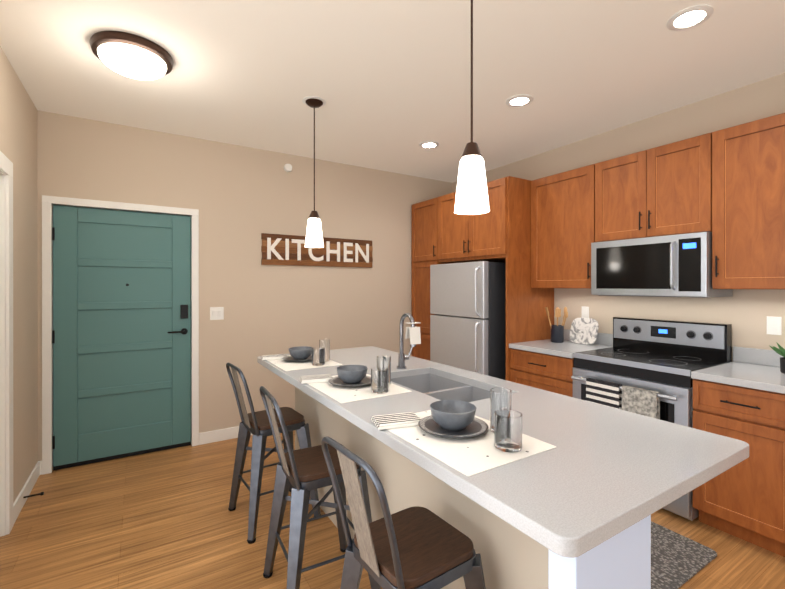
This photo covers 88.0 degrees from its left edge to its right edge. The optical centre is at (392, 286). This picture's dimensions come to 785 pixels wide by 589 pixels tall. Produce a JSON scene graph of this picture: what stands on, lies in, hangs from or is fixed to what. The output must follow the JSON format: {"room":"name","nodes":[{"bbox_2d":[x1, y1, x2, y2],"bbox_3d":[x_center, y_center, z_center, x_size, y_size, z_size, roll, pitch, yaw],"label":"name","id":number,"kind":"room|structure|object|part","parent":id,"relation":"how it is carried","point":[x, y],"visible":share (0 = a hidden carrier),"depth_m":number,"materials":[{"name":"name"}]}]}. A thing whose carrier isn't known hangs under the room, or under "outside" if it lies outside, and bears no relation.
{"room":"kitchen","nodes":[
{"label":"kitchen","id":0,"kind":"room"},
{"bbox_2d":[0,46,37,502],"bbox_3d":[-0.961,0.048,0.210,0.120,2.740,6.630,0,0,-32],"label":"wall","id":1,"kind":"structure","parent":0,"point":[18,129],"depth_m":2.68,"materials":[{"name":"beige paint"}]},
{"bbox_2d":[0,151,13,536],"bbox_3d":[-2.013,0.344,1.909,0.136,2.145,1.075,0,0,-32],"label":"trim","id":2,"kind":"structure","parent":1,"relation":"attached to","point":[6,348],"depth_m":2.32,"materials":[{"name":"white wood"}]},
{"bbox_2d":[13,460,41,522],"bbox_3d":[-2.450,1.363,2.733,0.026,0.105,0.775,0,0,-32],"label":"baseboard","id":3,"kind":"structure","parent":1,"relation":"attached to","point":[28,486],"depth_m":2.69,"materials":[{"name":"white wood"}]},
{"bbox_2d":[23,492,43,497],"bbox_3d":[-2.331,1.355,2.640,0.100,0.022,0.022,0,0,-32],"label":"door stop","id":4,"kind":"object","parent":3,"relation":"attached to","point":[41,493],"visible":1,"depth_m":2.64,"materials":[{"name":"black metal"}]},
{"bbox_2d":[37,110,451,460],"bbox_3d":[-2.062,0.044,3.502,6.780,2.740,0.120,0,0,-32],"label":"wall","id":5,"kind":"structure","parent":0,"point":[241,198],"depth_m":3.88,"materials":[{"name":"beige paint"}]},
{"bbox_2d":[42,195,198,474],"bbox_3d":[-2.217,0.363,3.396,1.071,2.103,0.136,0,0,-32],"label":"door frame","id":6,"kind":"structure","parent":5,"relation":"attached to","point":[48,202],"depth_m":3.13,"materials":[{"name":"white wood"}]},
{"bbox_2d":[52,205,190,470],"bbox_3d":[-2.200,0.391,3.366,0.958,2.039,0.098,0,0,-32],"label":"door leaf","id":7,"kind":"structure","parent":5,"relation":"in","point":[121,370],"depth_m":3.35,"materials":[{"name":"teal wood"}]},
{"bbox_3d":[-2.202,0.394,3.346,0.933,1.700,0.065,0,0,-32],"label":"entry door hardware","id":8,"kind":"part","parent":7,"relation":"part of","materials":[{"name":"teal wood"}]},
{"bbox_3d":[-2.211,1.395,3.387,0.951,0.030,0.044,0,0,-32],"label":"entry door sweep","id":9,"kind":"part","parent":7,"relation":"part of","materials":[{"name":"black rubber"}]},
{"bbox_2d":[210,307,223,319],"bbox_3d":[-1.602,0.244,3.710,0.116,0.116,0.014,0,0,-32],"label":"light switch","id":10,"kind":"object","parent":5,"relation":"attached to","point":[216,313],"visible":1,"depth_m":3.71,"materials":[{"name":"white plastic"}]},
{"bbox_2d":[199,426,252,444],"bbox_3d":[-0.866,1.361,4.172,2.041,0.105,0.014,0,0,-32],"label":"baseboard","id":11,"kind":"structure","parent":5,"relation":"attached to","point":[204,438],"depth_m":3.71,"materials":[{"name":"white wood"}]},
{"bbox_2d":[284,164,291,171],"bbox_3d":[-1.038,-1.187,4.051,0.084,0.084,0.030,0,0,-32],"label":"sensor","id":12,"kind":"object","parent":5,"relation":"attached to","point":[287,167],"visible":0.98,"depth_m":4.04,"materials":[{"name":"white plastic"}]},
{"bbox_2d":[261,233,372,267],"bbox_3d":[-0.743,-0.364,4.240,1.220,0.303,0.023,0,0,-32],"label":"kitchen sign","id":13,"kind":"object","parent":5,"relation":"attached to","point":[278,249],"visible":0.9,"depth_m":4.20,"materials":[{"name":"brown wood"}]},
{"bbox_2d":[0,430,784,588],"bbox_3d":[-0.619,1.447,1.192,6.780,0.060,8.130,0,0,-32],"label":"floor","id":14,"kind":"structure","parent":0,"point":[165,519],"depth_m":2.30,"materials":[{"name":"brown wood"}]},
{"bbox_2d":[226,362,320,543],"bbox_3d":[-0.752,0.938,2.527,0.477,0.954,0.448,0,0,-36],"label":"stool","id":15,"kind":"object","parent":14,"relation":"on","point":[256,424],"visible":0.81,"depth_m":2.45,"materials":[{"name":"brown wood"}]},
{"bbox_3d":[-0.740,0.818,2.537,0.304,0.026,0.304,0,0,-36],"label":"seat","id":16,"kind":"part","parent":15,"relation":"part of","materials":[{"name":"brown wood"}]},
{"bbox_2d":[260,386,380,588],"bbox_3d":[-0.353,0.939,1.907,0.477,0.954,0.448,0,0,-29],"label":"stool","id":17,"kind":"object","parent":14,"relation":"on","point":[304,471],"visible":0.77,"depth_m":1.83,"materials":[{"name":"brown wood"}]},
{"bbox_3d":[-0.339,0.819,1.915,0.304,0.026,0.304,0,0,-29],"label":"seat","id":18,"kind":"part","parent":17,"relation":"part of","materials":[{"name":"brown wood"}]},
{"bbox_2d":[321,436,485,588],"bbox_3d":[0.052,0.940,1.297,0.477,0.954,0.448,0,0,-35],"label":"stool","id":19,"kind":"object","parent":14,"relation":"on","point":[416,547],"visible":1,"depth_m":1.23,"materials":[{"name":"brown wood"}]},
{"bbox_3d":[0.065,0.820,1.306,0.304,0.026,0.304,0,0,-35],"label":"seat","id":20,"kind":"part","parent":19,"relation":"part of","materials":[{"name":"brown wood"}]},
{"bbox_2d":[412,198,435,360],"bbox_3d":[0.623,0.217,4.795,0.648,2.390,0.528,0,0,-32],"label":"tall cabinet","id":21,"kind":"object","parent":14,"relation":"on","point":[423,213],"depth_m":4.63,"materials":[{"name":"brown wood"}]},
{"bbox_2d":[268,369,650,588],"bbox_3d":[0.108,0.979,2.119,0.843,0.875,2.423,0,0,-32],"label":"kitchen island","id":22,"kind":"object","parent":14,"relation":"on","point":[509,560],"depth_m":1.36,"materials":[{"name":"quartz"},{"name":"painted drywall"}]},
{"bbox_3d":[-0.091,0.979,2.036,0.030,0.874,2.353,0,0,-32],"label":"panel","id":23,"kind":"part","parent":22,"relation":"part of","materials":[{"name":"beige paint"}]},
{"bbox_2d":[257,346,748,564],"bbox_3d":[0.090,0.520,2.111,0.955,0.040,2.500,0,0,-32],"label":"island countertop","id":24,"kind":"structure","parent":22,"relation":"on","point":[609,469],"depth_m":1.19,"materials":[{"name":"white stone"}]},
{"bbox_2d":[262,339,341,370],"bbox_3d":[-0.627,0.427,2.715,0.400,0.143,0.524,0,0,-32],"label":"place setting","id":25,"kind":"object","parent":24,"relation":"on","point":[302,357],"visible":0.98,"depth_m":2.68,"materials":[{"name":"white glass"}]},
{"bbox_3d":[-0.621,0.487,2.752,0.242,0.018,0.242,0,0,-32],"label":"plate","id":26,"kind":"part","parent":25,"relation":"part of","materials":[{"name":"grey ceramic"}]},
{"bbox_2d":[289,346,311,359],"bbox_3d":[-0.621,0.452,2.752,0.162,0.072,0.162,0,0,-32],"label":"bowl","id":27,"kind":"object","parent":25,"relation":"on","point":[301,352],"depth_m":2.71,"materials":[{"name":"grey ceramic"}]},
{"bbox_3d":[-0.473,0.444,2.591,0.084,0.105,0.084,0,0,-32],"label":"glass","id":28,"kind":"part","parent":25,"relation":"part of","materials":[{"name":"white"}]},
{"bbox_3d":[-0.458,0.426,2.736,0.072,0.140,0.072,0,0,-32],"label":"glass","id":29,"kind":"part","parent":25,"relation":"part of","materials":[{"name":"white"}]},
{"bbox_2d":[299,355,411,402],"bbox_3d":[-0.214,0.428,2.054,0.400,0.143,0.524,0,0,-32],"label":"place setting","id":30,"kind":"object","parent":24,"relation":"on","point":[349,383],"visible":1,"depth_m":2.01,"materials":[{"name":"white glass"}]},
{"bbox_3d":[-0.207,0.488,2.091,0.242,0.018,0.242,0,0,-32],"label":"plate","id":31,"kind":"part","parent":30,"relation":"part of","materials":[{"name":"grey ceramic"}]},
{"bbox_2d":[336,365,367,383],"bbox_3d":[-0.207,0.452,2.091,0.162,0.072,0.162,0,0,-32],"label":"bowl","id":32,"kind":"object","parent":30,"relation":"on","point":[347,374],"depth_m":2.05,"materials":[{"name":"grey ceramic"}]},
{"bbox_3d":[-0.060,0.445,1.929,0.084,0.105,0.084,0,0,-32],"label":"glass","id":33,"kind":"part","parent":30,"relation":"part of","materials":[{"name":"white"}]},
{"bbox_3d":[-0.044,0.427,2.075,0.072,0.140,0.072,0,0,-32],"label":"glass","id":34,"kind":"part","parent":30,"relation":"part of","materials":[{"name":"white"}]},
{"bbox_2d":[381,313,416,368],"bbox_3d":[0.061,0.328,2.428,0.229,0.344,0.172,0,0,-32],"label":"faucet","id":35,"kind":"object","parent":24,"relation":"on","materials":[{"name":"silver metal"}]},
{"bbox_2d":[391,373,489,400],"bbox_3d":[0.248,0.634,2.128,0.408,0.212,0.708,0,0,-32],"label":"sink","id":36,"kind":"object","parent":24,"relation":"in","point":[447,388],"depth_m":2.37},
{"bbox_2d":[371,388,555,476],"bbox_3d":[0.204,0.429,1.383,0.400,0.143,0.524,0,0,-32],"label":"place setting","id":37,"kind":"object","parent":24,"relation":"on","point":[461,437],"visible":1,"depth_m":1.32,"materials":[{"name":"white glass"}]},
{"bbox_3d":[0.211,0.489,1.421,0.242,0.018,0.242,0,0,-32],"label":"plate","id":38,"kind":"part","parent":37,"relation":"part of","materials":[{"name":"grey ceramic"}]},
{"bbox_2d":[430,400,475,430],"bbox_3d":[0.211,0.453,1.421,0.162,0.072,0.162,0,0,-32],"label":"bowl","id":39,"kind":"object","parent":37,"relation":"on","point":[447,415],"depth_m":1.39,"materials":[{"name":"grey ceramic"}]},
{"bbox_3d":[0.374,0.428,1.405,0.072,0.140,0.072,0,0,-32],"label":"glass","id":40,"kind":"part","parent":37,"relation":"part of","materials":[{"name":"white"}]},
{"bbox_3d":[0.359,0.445,1.259,0.084,0.105,0.084,0,0,-32],"label":"glass","id":41,"kind":"part","parent":37,"relation":"part of","materials":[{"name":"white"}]},
{"bbox_3d":[0.507,0.980,0.981,0.315,0.874,0.070,0,0,-32],"label":"post","id":42,"kind":"part","parent":22,"relation":"part of","materials":[{"name":"white paint"}]},
{"bbox_2d":[430,261,505,379],"bbox_3d":[0.892,0.591,4.178,0.788,1.645,0.795,0,0,-32],"label":"fridge","id":43,"kind":"object","parent":14,"relation":"on","point":[468,319],"visible":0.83,"depth_m":3.82,"materials":[{"name":"metal"}]},
{"bbox_2d":[508,349,573,396],"bbox_3d":[1.459,0.977,3.487,0.618,0.875,0.617,0,0,-32],"label":"base cabinet","id":44,"kind":"object","parent":14,"relation":"on","point":[536,370],"depth_m":3.30,"materials":[{"name":"brown wood"}]},
{"bbox_2d":[508,337,612,356],"bbox_3d":[1.453,0.519,3.483,0.632,0.040,0.617,0,0,-32],"label":"countertop","id":45,"kind":"structure","parent":44,"relation":"on","point":[565,349],"depth_m":3.39,"materials":[{"name":"white stone"}]},
{"bbox_2d":[545,307,567,342],"bbox_3d":[1.489,0.337,3.656,0.207,0.322,0.157,0,0,-32],"label":"utensil holder","id":46,"kind":"object","parent":45,"relation":"on","point":[557,333],"visible":1,"depth_m":3.61,"materials":[{"name":"black"}]},
{"bbox_2d":[570,318,598,344],"bbox_3d":[1.668,0.386,3.545,0.076,0.224,0.250,0,0,-32],"label":"cutting board","id":47,"kind":"object","parent":45,"relation":"on","point":[584,331],"visible":1,"depth_m":3.53,"materials":[{"name":"stone"}]},
{"bbox_2d":[571,317,731,520],"bbox_3d":[1.777,0.832,2.865,0.697,1.165,0.768,0,0,-32],"label":"range","id":48,"kind":"object","parent":14,"relation":"on","point":[644,366],"visible":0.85,"depth_m":2.75,"materials":[{"name":"silver metal"}]},
{"bbox_2d":[622,385,659,419],"bbox_3d":[1.571,0.836,2.576,0.040,0.378,0.210,0,0,-32],"label":"towel","id":49,"kind":"object","parent":48,"relation":"hanging from","point":[645,402],"depth_m":2.55,"materials":[{"name":"grey fabric"}]},
{"bbox_2d":[651,521,716,588],"bbox_3d":[1.077,1.408,2.635,0.585,0.013,1.520,0,0,-32],"label":"rug","id":50,"kind":"object","parent":14,"relation":"on","point":[678,560],"visible":0.31,"depth_m":2.10,"materials":[{"name":"grey fabric"}]},
{"bbox_2d":[691,377,779,554],"bbox_3d":[2.173,0.978,2.343,0.618,0.875,0.531,0,0,-32],"label":"base cabinet","id":51,"kind":"object","parent":14,"relation":"on","point":[742,502],"depth_m":2.21,"materials":[{"name":"brown wood"}]},
{"bbox_2d":[691,361,784,392],"bbox_3d":[2.299,0.521,2.128,0.632,0.040,1.027,0,0,-32],"label":"countertop","id":52,"kind":"structure","parent":51,"relation":"on","point":[769,378],"depth_m":2.32,"materials":[{"name":"white stone"}]},
{"bbox_2d":[770,342,784,373],"bbox_3d":[2.302,0.405,2.353,0.163,0.188,0.171,0,0,-32],"label":"plant","id":53,"kind":"object","parent":52,"relation":"on","point":[780,351],"visible":1,"depth_m":2.35,"materials":[{"name":"green plant"}]},
{"bbox_3d":[2.301,0.457,2.331,0.116,0.085,0.116,0,0,-32],"label":"pot","id":54,"kind":"part","parent":53,"relation":"part of","materials":[{"name":"black ceramic"}]},
{"bbox_2d":[780,393,784,556],"bbox_3d":[2.412,0.978,1.960,0.618,0.875,0.621,0,0,-32],"label":"base cabinet","id":55,"kind":"object","parent":14,"relation":"on","point":[782,395],"depth_m":2.07,"materials":[{"name":"brown wood"}]},
{"bbox_2d":[0,0,784,182],"bbox_3d":[-0.274,-1.352,0.638,6.780,0.060,6.830,0,0,-32],"label":"ceiling","id":56,"kind":"structure","parent":0,"point":[388,82],"depth_m":2.47,"materials":[{"name":"beige paint"}]},
{"bbox_2d":[89,31,173,79],"bbox_3d":[-1.462,-1.264,2.295,0.400,0.120,0.400,0,0,-32],"label":"ceiling light","id":57,"kind":"object","parent":56,"relation":"attached to","point":[130,55],"visible":1,"depth_m":2.20,"materials":[{"name":"white glass"}]},
{"bbox_2d":[302,96,325,247],"bbox_3d":[-0.559,-0.805,2.907,0.168,1.040,0.168,0,0,-32],"label":"pendant light","id":58,"kind":"object","parent":56,"relation":"hanging from","point":[314,237],"visible":1,"depth_m":2.87,"materials":[{"name":"white glass"}]},
{"bbox_3d":[-0.559,-0.386,2.907,0.132,0.202,0.132,0,0,-32],"label":"lamp shade","id":59,"kind":"part","parent":58,"relation":"part of","materials":[{"name":"white glass"}]},
{"bbox_2d":[419,141,438,147],"bbox_3d":[0.341,-1.320,3.787,0.188,0.012,0.188,0,0,-32],"label":"recessed light","id":60,"kind":"object","parent":56,"relation":"in","point":[429,144],"visible":1,"depth_m":3.77,"materials":[{"name":"white"}]},
{"bbox_2d":[454,0,489,214],"bbox_3d":[0.299,-0.803,1.533,0.168,1.040,0.168,0,0,-32],"label":"pendant light","id":61,"kind":"object","parent":56,"relation":"hanging from","point":[471,195],"visible":1,"depth_m":1.50,"materials":[{"name":"white glass"}]},
{"bbox_3d":[0.299,-0.904,1.533,0.168,0.838,0.168,0,0,-32],"label":"stem","id":62,"kind":"part","parent":61,"relation":"part of","materials":[{"name":"brown metal"}]},
{"bbox_3d":[0.299,-0.384,1.533,0.132,0.202,0.132,0,0,-32],"label":"lamp shade","id":63,"kind":"part","parent":61,"relation":"part of","materials":[{"name":"white glass"}]},
{"bbox_2d":[506,94,532,106],"bbox_3d":[0.902,-1.319,2.888,0.188,0.012,0.188,0,0,-32],"label":"recessed light","id":64,"kind":"object","parent":56,"relation":"in","point":[519,100],"visible":1,"depth_m":2.88,"materials":[{"name":"white"}]},
{"bbox_2d":[666,4,713,30],"bbox_3d":[1.459,-1.318,1.997,0.188,0.012,0.188,0,0,-32],"label":"recessed light","id":65,"kind":"object","parent":56,"relation":"in","point":[689,17],"visible":1,"depth_m":1.99,"materials":[{"name":"white"}]},
{"bbox_2d":[436,176,531,264],"bbox_3d":[1.006,-0.619,4.181,0.648,0.715,1.041,0,0,-32],"label":"upper cabinet","id":66,"kind":"object","parent":0,"relation":"attached to","point":[503,234],"depth_m":3.73,"materials":[{"name":"brown wood"}]},
{"bbox_2d":[528,161,603,288],"bbox_3d":[1.590,-0.481,3.529,0.348,0.990,0.681,0,0,-32],"label":"upper cabinet","id":67,"kind":"object","parent":0,"relation":"attached to","point":[568,206],"depth_m":3.42,"materials":[{"name":"brown wood"}]},
{"bbox_2d":[452,73,784,361],"bbox_3d":[2.559,0.045,2.409,0.100,2.740,6.830,0,0,-32],"label":"wall","id":68,"kind":"structure","parent":0,"point":[745,313],"depth_m":3.02,"materials":[{"name":"beige paint"}]},
{"bbox_2d":[582,306,588,317],"bbox_3d":[1.726,0.234,3.640,0.008,0.114,0.070,0,0,-32],"label":"electrical outlet","id":69,"kind":"object","parent":68,"relation":"attached to","point":[585,311],"visible":0.94,"depth_m":3.63,"materials":[{"name":"white plastic"}]},
{"bbox_2d":[767,316,781,334],"bbox_3d":[2.401,0.245,2.559,0.008,0.114,0.070,0,0,-32],"label":"electrical outlet","id":70,"kind":"object","parent":68,"relation":"attached to","point":[774,325],"visible":1,"depth_m":2.56,"materials":[{"name":"white plastic"}]},
{"bbox_2d":[604,132,711,241],"bbox_3d":[1.942,-0.661,2.966,0.348,0.628,0.771,0,0,-32],"label":"upper cabinet","id":71,"kind":"object","parent":0,"relation":"attached to","point":[664,190],"depth_m":2.80,"materials":[{"name":"brown wood"}]},
{"bbox_2d":[591,232,732,297],"bbox_3d":[1.898,-0.138,2.939,0.449,0.414,0.762,0,0,-32],"label":"microwave","id":72,"kind":"object","parent":71,"relation":"attached to","point":[679,265],"visible":1,"depth_m":2.77,"materials":[{"name":"silver metal"}]},
{"bbox_2d":[564,329,782,364],"bbox_3d":[2.190,0.450,2.880,0.020,0.100,2.419,0,0,-32],"label":"backsplash","id":73,"kind":"structure","parent":0,"relation":"attached to","point":[753,356],"depth_m":2.65,"materials":[{"name":"white stone"}]},
{"bbox_2d":[712,113,784,289],"bbox_3d":[2.287,-0.480,2.415,0.348,0.990,0.656,0,0,-32],"label":"upper cabinet","id":74,"kind":"object","parent":0,"relation":"attached to","point":[725,187],"depth_m":2.40,"materials":[{"name":"brown wood"}]}
]}

